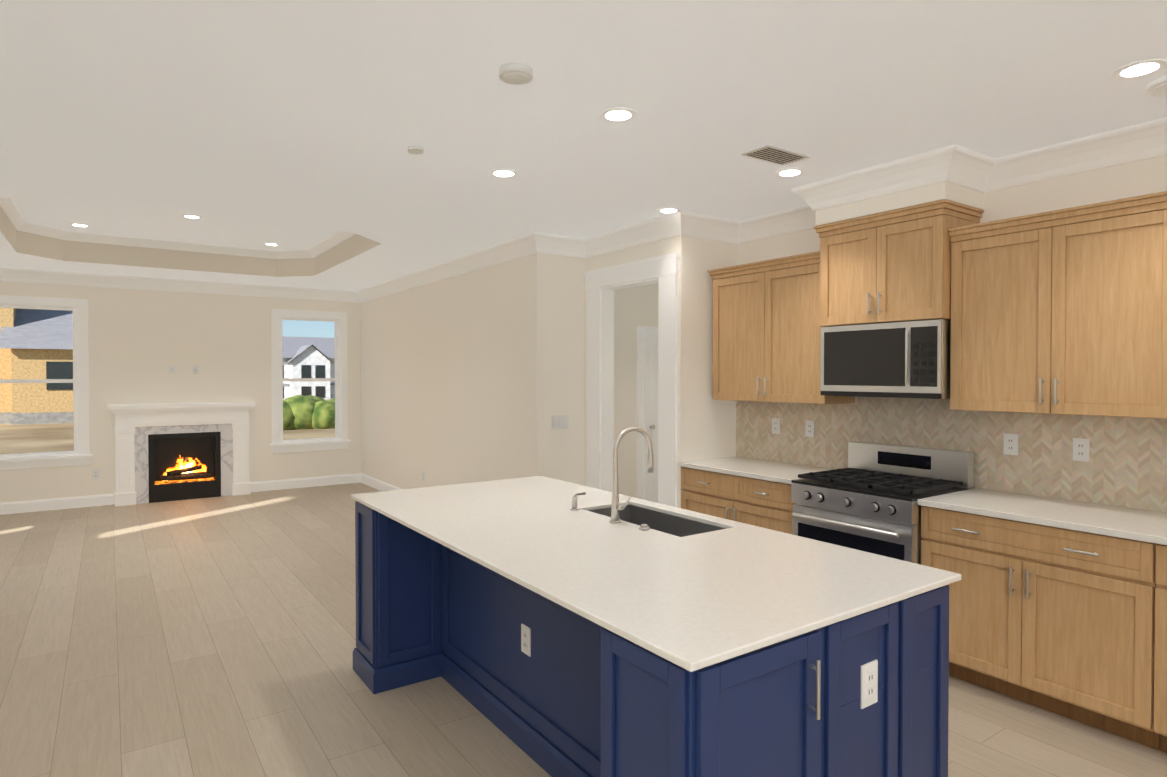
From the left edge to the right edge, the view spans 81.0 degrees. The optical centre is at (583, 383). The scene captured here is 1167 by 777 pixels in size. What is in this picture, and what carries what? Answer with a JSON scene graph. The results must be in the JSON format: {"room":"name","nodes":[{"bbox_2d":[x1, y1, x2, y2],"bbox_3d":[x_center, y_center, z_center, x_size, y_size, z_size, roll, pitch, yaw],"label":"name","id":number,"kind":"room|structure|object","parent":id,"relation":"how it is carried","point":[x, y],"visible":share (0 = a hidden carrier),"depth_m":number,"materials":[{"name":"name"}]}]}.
{"room":"kitchen and living room","nodes":[
{"label":"kitchen and living room","id":0,"kind":"room"},
{"bbox_2d":[0,281,360,503],"bbox_3d":[-5.195,0.079,8.584,4.713,2.740,0.150,-1,1,-35],"label":"wall","id":1,"kind":"structure","parent":0,"point":[141,342],"depth_m":8.57,"materials":[{"name":"paint"}]},
{"bbox_2d":[0,295,92,469],"bbox_3d":[-6.292,-0.010,7.758,1.150,1.940,0.170,-1,1,-35],"label":"window","id":2,"kind":"structure","parent":1,"relation":"in","point":[74,380],"depth_m":7.98,"materials":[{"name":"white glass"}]},
{"bbox_2d":[0,494,113,514],"bbox_3d":[-6.285,1.395,7.742,1.580,0.130,0.016,-1,1,-35],"label":"baseboard","id":3,"kind":"structure","parent":1,"relation":"attached to","point":[54,504],"depth_m":7.88,"materials":[{"name":"white wood"}]},
{"bbox_2d":[92,469,99,478],"bbox_3d":[-5.778,1.075,8.094,0.072,0.115,0.008,-1,1,-35],"label":"outlet","id":4,"kind":"object","parent":1,"relation":"attached to","point":[95,473],"visible":1,"depth_m":8.09,"materials":[{"name":"white plastic"}]},
{"bbox_2d":[169,366,174,373],"bbox_3d":[-5.138,-0.171,8.522,0.065,0.100,0.008,-1,1,-35],"label":"outlet","id":5,"kind":"object","parent":1,"relation":"attached to","point":[171,369],"visible":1,"depth_m":8.52,"materials":[{"name":"white plastic"}]},
{"bbox_2d":[0,267,355,301],"bbox_3d":[-5.061,-1.218,8.503,4.320,0.145,0.105,-1,1,-35],"label":"crown molding","id":6,"kind":"structure","parent":1,"relation":"attached to","point":[6,274],"depth_m":8.44,"materials":[{"name":"white wood"}]},
{"bbox_2d":[193,366,198,373],"bbox_3d":[-4.924,-0.173,8.671,0.065,0.100,0.008,-1,1,-35],"label":"outlet","id":7,"kind":"object","parent":1,"relation":"attached to","point":[195,369],"visible":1,"depth_m":8.67,"materials":[{"name":"white plastic"}]},
{"bbox_2d":[250,473,359,491],"bbox_3d":[-3.831,1.372,9.449,1.440,0.130,0.016,-1,1,-35],"label":"baseboard","id":8,"kind":"structure","parent":1,"relation":"attached to","point":[348,478],"depth_m":9.42,"materials":[{"name":"white wood"}]},
{"bbox_2d":[270,309,350,452],"bbox_3d":[-3.800,-0.034,9.492,1.060,1.940,0.170,-1,1,-35],"label":"window","id":9,"kind":"structure","parent":1,"relation":"in","point":[336,378],"depth_m":9.48,"materials":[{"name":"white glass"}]},
{"bbox_2d":[361,255,530,488],"bbox_3d":[-1.832,0.087,7.982,0.120,2.740,4.980,-1,1,-35],"label":"wall","id":10,"kind":"structure","parent":0,"point":[445,381],"depth_m":7.30,"materials":[{"name":"paint"}]},
{"bbox_2d":[360,473,401,490],"bbox_3d":[-1.806,1.394,7.843,0.016,0.130,4.966,-1,1,-35],"label":"baseboard","id":11,"kind":"structure","parent":10,"relation":"attached to","point":[379,485],"depth_m":9.28,"materials":[{"name":"white wood"}]},
{"bbox_2d":[422,471,424,481],"bbox_3d":[-1.857,1.078,7.917,0.008,0.115,0.072,-1,1,-35],"label":"outlet","id":12,"kind":"object","parent":10,"relation":"attached to","point":[423,475],"visible":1,"depth_m":7.91,"materials":[{"name":"white plastic"}]},
{"bbox_2d":[352,232,547,302],"bbox_3d":[-1.817,-1.207,7.745,0.105,0.145,5.055,-1,1,-35],"label":"crown molding","id":13,"kind":"structure","parent":10,"relation":"attached to","point":[533,242],"depth_m":6.85,"materials":[{"name":"white wood"}]},
{"bbox_2d":[530,253,584,485],"bbox_3d":[-0.222,0.114,5.995,0.493,2.740,0.120,-1,1,-35],"label":"wall","id":14,"kind":"structure","parent":0,"point":[557,334],"depth_m":5.92,"materials":[{"name":"paint"}]},
{"bbox_2d":[552,415,568,428],"bbox_3d":[-0.201,0.335,5.933,0.170,0.120,0.008,-1,1,-35],"label":"switch plate","id":15,"kind":"object","parent":14,"relation":"attached to","point":[560,421],"visible":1,"depth_m":5.93,"materials":[{"name":"white plastic"}]},
{"bbox_2d":[545,234,579,256],"bbox_3d":[-0.190,-1.182,5.862,0.360,0.145,0.105,-1,1,-35],"label":"crown molding","id":16,"kind":"structure","parent":14,"relation":"attached to","point":[557,245],"depth_m":5.87,"materials":[{"name":"white wood"}]},
{"bbox_2d":[0,482,1166,776],"bbox_3d":[-0.248,1.532,4.346,8.770,0.050,12.790,-1,1,-35],"label":"floor","id":17,"kind":"structure","parent":0,"point":[200,638],"depth_m":3.54,"materials":[{"name":"brown wood"}]},
{"bbox_2d":[108,402,255,505],"bbox_3d":[-4.969,0.850,8.521,1.580,1.200,0.222,-1,1,-35],"label":"fireplace","id":18,"kind":"object","parent":17,"relation":"on","point":[165,452],"visible":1,"depth_m":8.50,"materials":[{"name":"stone"}]},
{"bbox_2d":[353,482,960,776],"bbox_3d":[0.006,1.072,2.893,1.196,0.910,2.595,-1,1,-35],"label":"kitchen island","id":19,"kind":"object","parent":17,"relation":"on","point":[552,627],"depth_m":2.08,"materials":[{"name":"blue paint"}]},
{"bbox_2d":[521,624,530,656],"bbox_3d":[-0.240,1.067,2.840,0.008,0.115,0.072,-1,1,-35],"label":"outlet","id":20,"kind":"object","parent":19,"relation":"attached to","point":[525,628],"depth_m":2.84,"materials":[{"name":"white plastic"}]},
{"bbox_2d":[351,476,960,666],"bbox_3d":[-0.013,0.607,2.890,1.180,0.020,2.569,-1,1,-35],"label":"island countertop","id":21,"kind":"structure","parent":19,"relation":"on","point":[698,597],"depth_m":2.27,"materials":[{"name":"white stone"}]},
{"bbox_2d":[607,427,654,530],"bbox_3d":[0.263,0.393,2.915,0.237,0.406,0.228,-1,1,-35],"label":"faucet","id":22,"kind":"object","parent":21,"relation":"on","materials":[{"name":"silver metal"}]},
{"bbox_2d":[587,507,722,534],"bbox_3d":[0.307,0.718,3.045,0.338,0.230,0.728,-1,1,-35],"label":"sink","id":23,"kind":"object","parent":21,"relation":"in","point":[665,520],"depth_m":3.16,"materials":[{"name":"grey metal"}]},
{"bbox_2d":[860,660,877,708],"bbox_3d":[0.808,0.850,1.929,0.075,0.120,0.008,-1,1,-35],"label":"outlet","id":24,"kind":"object","parent":19,"relation":"attached to","point":[868,668],"depth_m":1.92,"materials":[{"name":"white plastic"}]},
{"bbox_2d":[678,456,834,534],"bbox_3d":[1.253,1.043,4.803,0.638,0.915,1.055,-1,1,-35],"label":"base cabinet","id":25,"kind":"object","parent":17,"relation":"on","point":[753,491],"visible":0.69,"depth_m":4.65,"materials":[{"name":"brown wood"}]},
{"bbox_2d":[678,456,834,483],"bbox_3d":[1.255,0.601,4.798,0.632,0.030,1.055,-1,1,-35],"label":"countertop","id":26,"kind":"structure","parent":25,"relation":"on","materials":[{"name":"white stone"}]},
{"bbox_2d":[791,441,973,564],"bbox_3d":[1.725,0.951,4.019,0.702,1.120,0.762,-1,1,-35],"label":"range","id":27,"kind":"object","parent":17,"relation":"on","point":[866,500],"visible":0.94,"depth_m":3.90,"materials":[{"name":"silver metal"}]},
{"bbox_2d":[918,504,1128,738],"bbox_3d":[2.303,1.078,3.325,0.602,0.886,1.033,-1,1,-35],"label":"base cabinet","id":28,"kind":"object","parent":17,"relation":"on","point":[1057,606],"depth_m":3.13,"materials":[{"name":"brown wood"}]},
{"bbox_2d":[917,488,1166,547],"bbox_3d":[2.550,0.626,2.937,0.632,0.030,1.941,-1,1,-35],"label":"countertop","id":29,"kind":"structure","parent":28,"relation":"on","point":[1147,526],"depth_m":3.21,"materials":[{"name":"white stone"}]},
{"bbox_2d":[1129,540,1166,752],"bbox_3d":[2.823,1.088,2.577,0.602,0.886,1.028,-1,1,-35],"label":"base cabinet","id":30,"kind":"object","parent":17,"relation":"on","point":[1147,562],"depth_m":2.80,"materials":[{"name":"brown wood"}]},
{"bbox_2d":[0,0,1166,290],"bbox_3d":[-0.084,-1.385,4.420,8.370,0.300,12.790,-1,1,-35],"label":"ceiling","id":31,"kind":"structure","parent":0,"point":[284,124],"depth_m":3.04,"materials":[{"name":"paint"}]},
{"bbox_2d":[70,223,89,226],"bbox_3d":[-4.975,-1.562,6.746,0.164,0.007,0.164,-1,1,-35],"label":"recessed light","id":32,"kind":"object","parent":31,"relation":"in","point":[79,225],"visible":0.94,"depth_m":6.74,"materials":[{"name":"white plastic"}]},
{"bbox_2d":[0,197,355,258],"bbox_3d":[-3.649,-1.519,6.372,2.750,0.085,3.150,-1,1,-35],"label":"crown molding","id":33,"kind":"structure","parent":31,"relation":"attached to","point":[10,209],"depth_m":7.40,"materials":[{"name":"white wood"}]},
{"bbox_2d":[182,214,201,218],"bbox_3d":[-3.662,-1.557,6.381,0.164,0.007,0.164,-1,1,-35],"label":"recessed light","id":34,"kind":"object","parent":31,"relation":"in","point":[191,216],"visible":0.96,"depth_m":6.36,"materials":[{"name":"white plastic"}]},
{"bbox_2d":[264,243,278,245],"bbox_3d":[-3.539,-1.576,7.746,0.164,0.007,0.164,-1,1,-35],"label":"recessed light","id":35,"kind":"object","parent":31,"relation":"in","point":[271,244],"visible":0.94,"depth_m":7.73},
{"bbox_2d":[408,146,423,154],"bbox_3d":[-0.873,-1.212,3.551,0.080,0.020,0.080,-1,1,-35],"label":"smoke detector","id":36,"kind":"object","parent":31,"relation":"attached to","point":[416,150],"visible":1,"depth_m":3.53,"materials":[{"name":"white plastic"}]},
{"bbox_2d":[490,169,517,177],"bbox_3d":[-0.465,-1.224,3.980,0.164,0.007,0.164,-1,1,-35],"label":"recessed light","id":37,"kind":"object","parent":31,"relation":"in","point":[505,173],"visible":1,"depth_m":3.97,"materials":[{"name":"white plastic"}]},
{"bbox_2d":[499,62,532,84],"bbox_3d":[-0.261,-1.192,2.636,0.130,0.036,0.130,-1,1,-35],"label":"smoke detector","id":38,"kind":"object","parent":31,"relation":"attached to","point":[514,73],"visible":1,"depth_m":2.60,"materials":[{"name":"white plastic"}]},
{"bbox_2d":[600,107,635,121],"bbox_3d":[0.157,-1.212,3.086,0.164,0.007,0.164,-1,1,-35],"label":"recessed light","id":39,"kind":"object","parent":31,"relation":"in","point":[618,114],"visible":1,"depth_m":3.07,"materials":[{"name":"white plastic"}]},
{"bbox_2d":[657,207,679,213],"bbox_3d":[0.610,-1.237,4.886,0.164,0.007,0.164,-1,1,-35],"label":"recessed light","id":40,"kind":"object","parent":31,"relation":"in","point":[667,210],"visible":1,"depth_m":4.87,"materials":[{"name":"white plastic"}]},
{"bbox_2d":[741,144,809,165],"bbox_3d":[1.028,-1.219,3.655,0.340,0.009,0.180,-1,1,-35],"label":"ceiling vent","id":41,"kind":"object","parent":31,"relation":"in","point":[774,154],"visible":1,"depth_m":3.64,"materials":[{"name":"white plastic"}]},
{"bbox_2d":[775,168,804,176],"bbox_3d":[1.199,-1.224,3.969,0.164,0.007,0.164,-1,1,-35],"label":"recessed light","id":42,"kind":"object","parent":31,"relation":"in","point":[790,172],"visible":0.98,"depth_m":3.95,"materials":[{"name":"white plastic"}]},
{"bbox_2d":[788,144,971,216],"bbox_3d":[1.658,-1.155,3.942,0.121,0.145,1.020,-1,1,-35],"label":"crown molding","id":43,"kind":"structure","parent":31,"relation":"attached to","point":[963,166],"depth_m":3.84,"materials":[{"name":"white wood"}]},
{"bbox_2d":[1113,59,1166,78],"bbox_3d":[2.136,-1.206,2.623,0.164,0.007,0.164,-1,1,-35],"label":"recessed light","id":44,"kind":"object","parent":31,"relation":"in","point":[1140,68],"visible":1,"depth_m":2.62,"materials":[{"name":"white plastic"}]},
{"bbox_2d":[1146,75,1166,95],"bbox_3d":[2.378,-1.199,2.730,0.200,0.024,0.200,-1,1,-35],"label":"smoke detector","id":45,"kind":"object","parent":31,"relation":"attached to","point":[1157,87],"visible":1,"depth_m":2.75,"materials":[{"name":"white plastic"}]},
{"bbox_2d":[614,283,657,497],"bbox_3d":[0.463,0.088,7.885,3.537,2.740,0.120,-1,1,-35],"label":"wall","id":46,"kind":"structure","parent":0,"point":[635,307],"depth_m":7.85,"materials":[{"name":"paint"}]},
{"bbox_2d":[637,326,657,499],"bbox_3d":[1.031,0.394,8.200,0.990,2.120,0.018,-1,1,-35],"label":"door frame","id":47,"kind":"structure","parent":46,"relation":"attached to","point":[642,331],"depth_m":7.93,"materials":[{"name":"white wood"}]},
{"bbox_2d":[644,334,657,502],"bbox_3d":[1.055,0.439,8.166,0.810,2.030,0.097,-1,1,-35],"label":"pantry door","id":48,"kind":"structure","parent":46,"relation":"in","point":[651,400],"depth_m":7.99,"materials":[{"name":"white wood"}]},
{"bbox_2d":[585,235,692,507],"bbox_3d":[0.383,0.119,5.661,0.120,2.740,1.360,-1,1,-35],"label":"wall","id":49,"kind":"structure","parent":0,"point":[682,245],"depth_m":5.11,"materials":[{"name":"paint"}]},
{"bbox_2d":[583,252,679,506],"bbox_3d":[0.415,0.257,5.606,0.174,2.465,1.210,-1,1,-35],"label":"door frame","id":50,"kind":"structure","parent":49,"relation":"attached to","point":[603,284],"depth_m":5.75,"materials":[{"name":"white wood"}]},
{"bbox_2d":[578,211,695,257],"bbox_3d":[0.356,-1.177,5.487,0.105,0.145,1.345,-1,1,-35],"label":"crown molding","id":51,"kind":"structure","parent":49,"relation":"attached to","point":[670,225],"depth_m":5.35,"materials":[{"name":"white wood"}]},
{"bbox_2d":[692,237,736,460],"bbox_3d":[2.036,0.113,6.056,3.044,2.740,0.120,-1,1,-35],"label":"wall","id":52,"kind":"structure","parent":0,"point":[714,428],"depth_m":5.22,"materials":[{"name":"paint"}]},
{"bbox_2d":[696,214,735,241],"bbox_3d":[0.949,-1.172,5.144,0.450,0.145,0.105,-1,1,-35],"label":"crown molding","id":53,"kind":"structure","parent":52,"relation":"attached to","point":[707,227],"depth_m":5.18,"materials":[{"name":"white wood"}]},
{"bbox_2d":[816,181,982,225],"bbox_3d":[1.866,-1.110,4.087,0.420,0.240,0.810,-1,1,-35],"label":"soffit","id":54,"kind":"structure","parent":0,"point":[943,190],"depth_m":3.85,"materials":[{"name":"paint"}]},
{"bbox_2d":[737,155,1166,512],"bbox_3d":[3.074,0.157,2.868,0.150,2.740,6.300,-1,1,-35],"label":"wall","id":55,"kind":"structure","parent":0,"point":[1133,179],"depth_m":3.60,"materials":[{"name":"paint"}]},
{"bbox_2d":[728,209,815,243],"bbox_3d":[1.455,-1.169,4.928,0.134,0.145,1.040,-1,1,-35],"label":"crown molding","id":56,"kind":"structure","parent":55,"relation":"attached to","point":[776,223],"depth_m":5.05,"materials":[{"name":"white wood"}]},
{"bbox_2d":[708,251,854,403],"bbox_3d":[1.372,-0.361,4.853,0.363,0.978,1.017,-1,1,-35],"label":"upper cabinet","id":57,"kind":"object","parent":55,"relation":"attached to","point":[766,333],"visible":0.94,"depth_m":4.72,"materials":[{"name":"brown wood"}]},
{"bbox_2d":[814,199,983,326],"bbox_3d":[1.858,-0.670,4.089,0.433,0.629,0.826,-1,1,-35],"label":"upper cabinet","id":58,"kind":"object","parent":55,"relation":"attached to","point":[891,266],"visible":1,"depth_m":3.92,"materials":[{"name":"brown wood"}]},
{"bbox_2d":[820,319,950,398],"bbox_3d":[1.863,-0.137,4.100,0.420,0.430,0.762,-1,1,-35],"label":"microwave","id":59,"kind":"object","parent":58,"relation":"attached to","point":[909,359],"visible":0.96,"depth_m":3.93,"materials":[{"name":"silver metal"}]},
{"bbox_2d":[736,396,1166,511],"bbox_3d":[2.286,0.398,3.861,0.008,0.630,3.766,-1,1,-35],"label":"backsplash","id":60,"kind":"structure","parent":55,"relation":"attached to","point":[1125,465],"depth_m":3.82,"materials":[{"name":"beige tile"}]},
{"bbox_2d":[772,418,779,433],"bbox_3d":[1.430,0.317,5.077,0.008,0.115,0.072,-1,1,-35],"label":"outlet","id":61,"kind":"object","parent":60,"relation":"attached to","point":[775,425],"visible":1,"depth_m":5.07,"materials":[{"name":"white plastic"}]},
{"bbox_2d":[805,420,814,436],"bbox_3d":[1.601,0.320,4.830,0.008,0.115,0.072,-1,1,-35],"label":"outlet","id":62,"kind":"object","parent":60,"relation":"attached to","point":[810,429],"visible":1,"depth_m":4.83,"materials":[{"name":"white plastic"}]},
{"bbox_2d":[1004,433,1017,454],"bbox_3d":[2.350,0.335,3.755,0.008,0.115,0.072,-1,1,-35],"label":"outlet","id":63,"kind":"object","parent":60,"relation":"attached to","point":[1010,444],"visible":1,"depth_m":3.75,"materials":[{"name":"white plastic"}]},
{"bbox_2d":[1073,438,1089,461],"bbox_3d":[2.538,0.339,3.484,0.008,0.115,0.072,-1,1,-35],"label":"outlet","id":64,"kind":"object","parent":60,"relation":"attached to","point":[1081,447],"visible":1,"depth_m":3.48,"materials":[{"name":"white plastic"}]},
{"bbox_2d":[949,199,1159,417],"bbox_3d":[2.418,-0.321,3.380,0.327,0.938,1.025,-1,1,-35],"label":"upper cabinet","id":65,"kind":"object","parent":55,"relation":"attached to","point":[1062,311],"depth_m":3.28,"materials":[{"name":"brown wood"}]},
{"bbox_2d":[968,117,1166,192],"bbox_3d":[3.451,-1.130,2.059,0.134,0.145,4.330,-1,1,-35],"label":"crown molding","id":66,"kind":"structure","parent":55,"relation":"attached to","point":[1146,140],"depth_m":3.47,"materials":[{"name":"white wood"}]},
{"bbox_2d":[1156,199,1166,418],"bbox_3d":[2.937,-0.311,2.634,0.327,0.938,1.024,-1,1,-35],"label":"upper cabinet","id":67,"kind":"object","parent":55,"relation":"attached to","point":[1161,224],"depth_m":2.97,"materials":[{"name":"brown wood"}]},
{"label":"outside","id":68,"kind":"structure","parent":0,"visible":0},
{"bbox_2d":[0,399,334,454],"bbox_3d":[-53.348,0.806,103.019,210.000,0.200,209.860,-1,1,-35],"label":"ground","id":69,"kind":"structure","parent":68,"point":[55,435],"depth_m":23.13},
{"bbox_2d":[0,308,73,424],"bbox_3d":[-26.599,-2.755,32.560,16.300,8.850,10.800,-1,1,-35],"label":"house","id":70,"kind":"structure","parent":69,"relation":"on","point":[21,356],"depth_m":29.11,"materials":[{"name":"yellow"}]},
{"bbox_2d":[282,336,334,399],"bbox_3d":[-25.345,-1.444,60.984,12.000,5.450,11.800,-1,1,-35],"label":"house","id":71,"kind":"structure","parent":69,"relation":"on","point":[300,359],"depth_m":56.49,"materials":[{"name":"white"}]},
{"bbox_2d":[283,395,334,429],"bbox_3d":[-10.154,1.128,28.325,15.568,1.856,4.247,-1,1,-35],"label":"bushes","id":72,"kind":"object","parent":69,"relation":"on","point":[294,414],"depth_m":26.13,"materials":[{"name":"green plant"}]}
]}

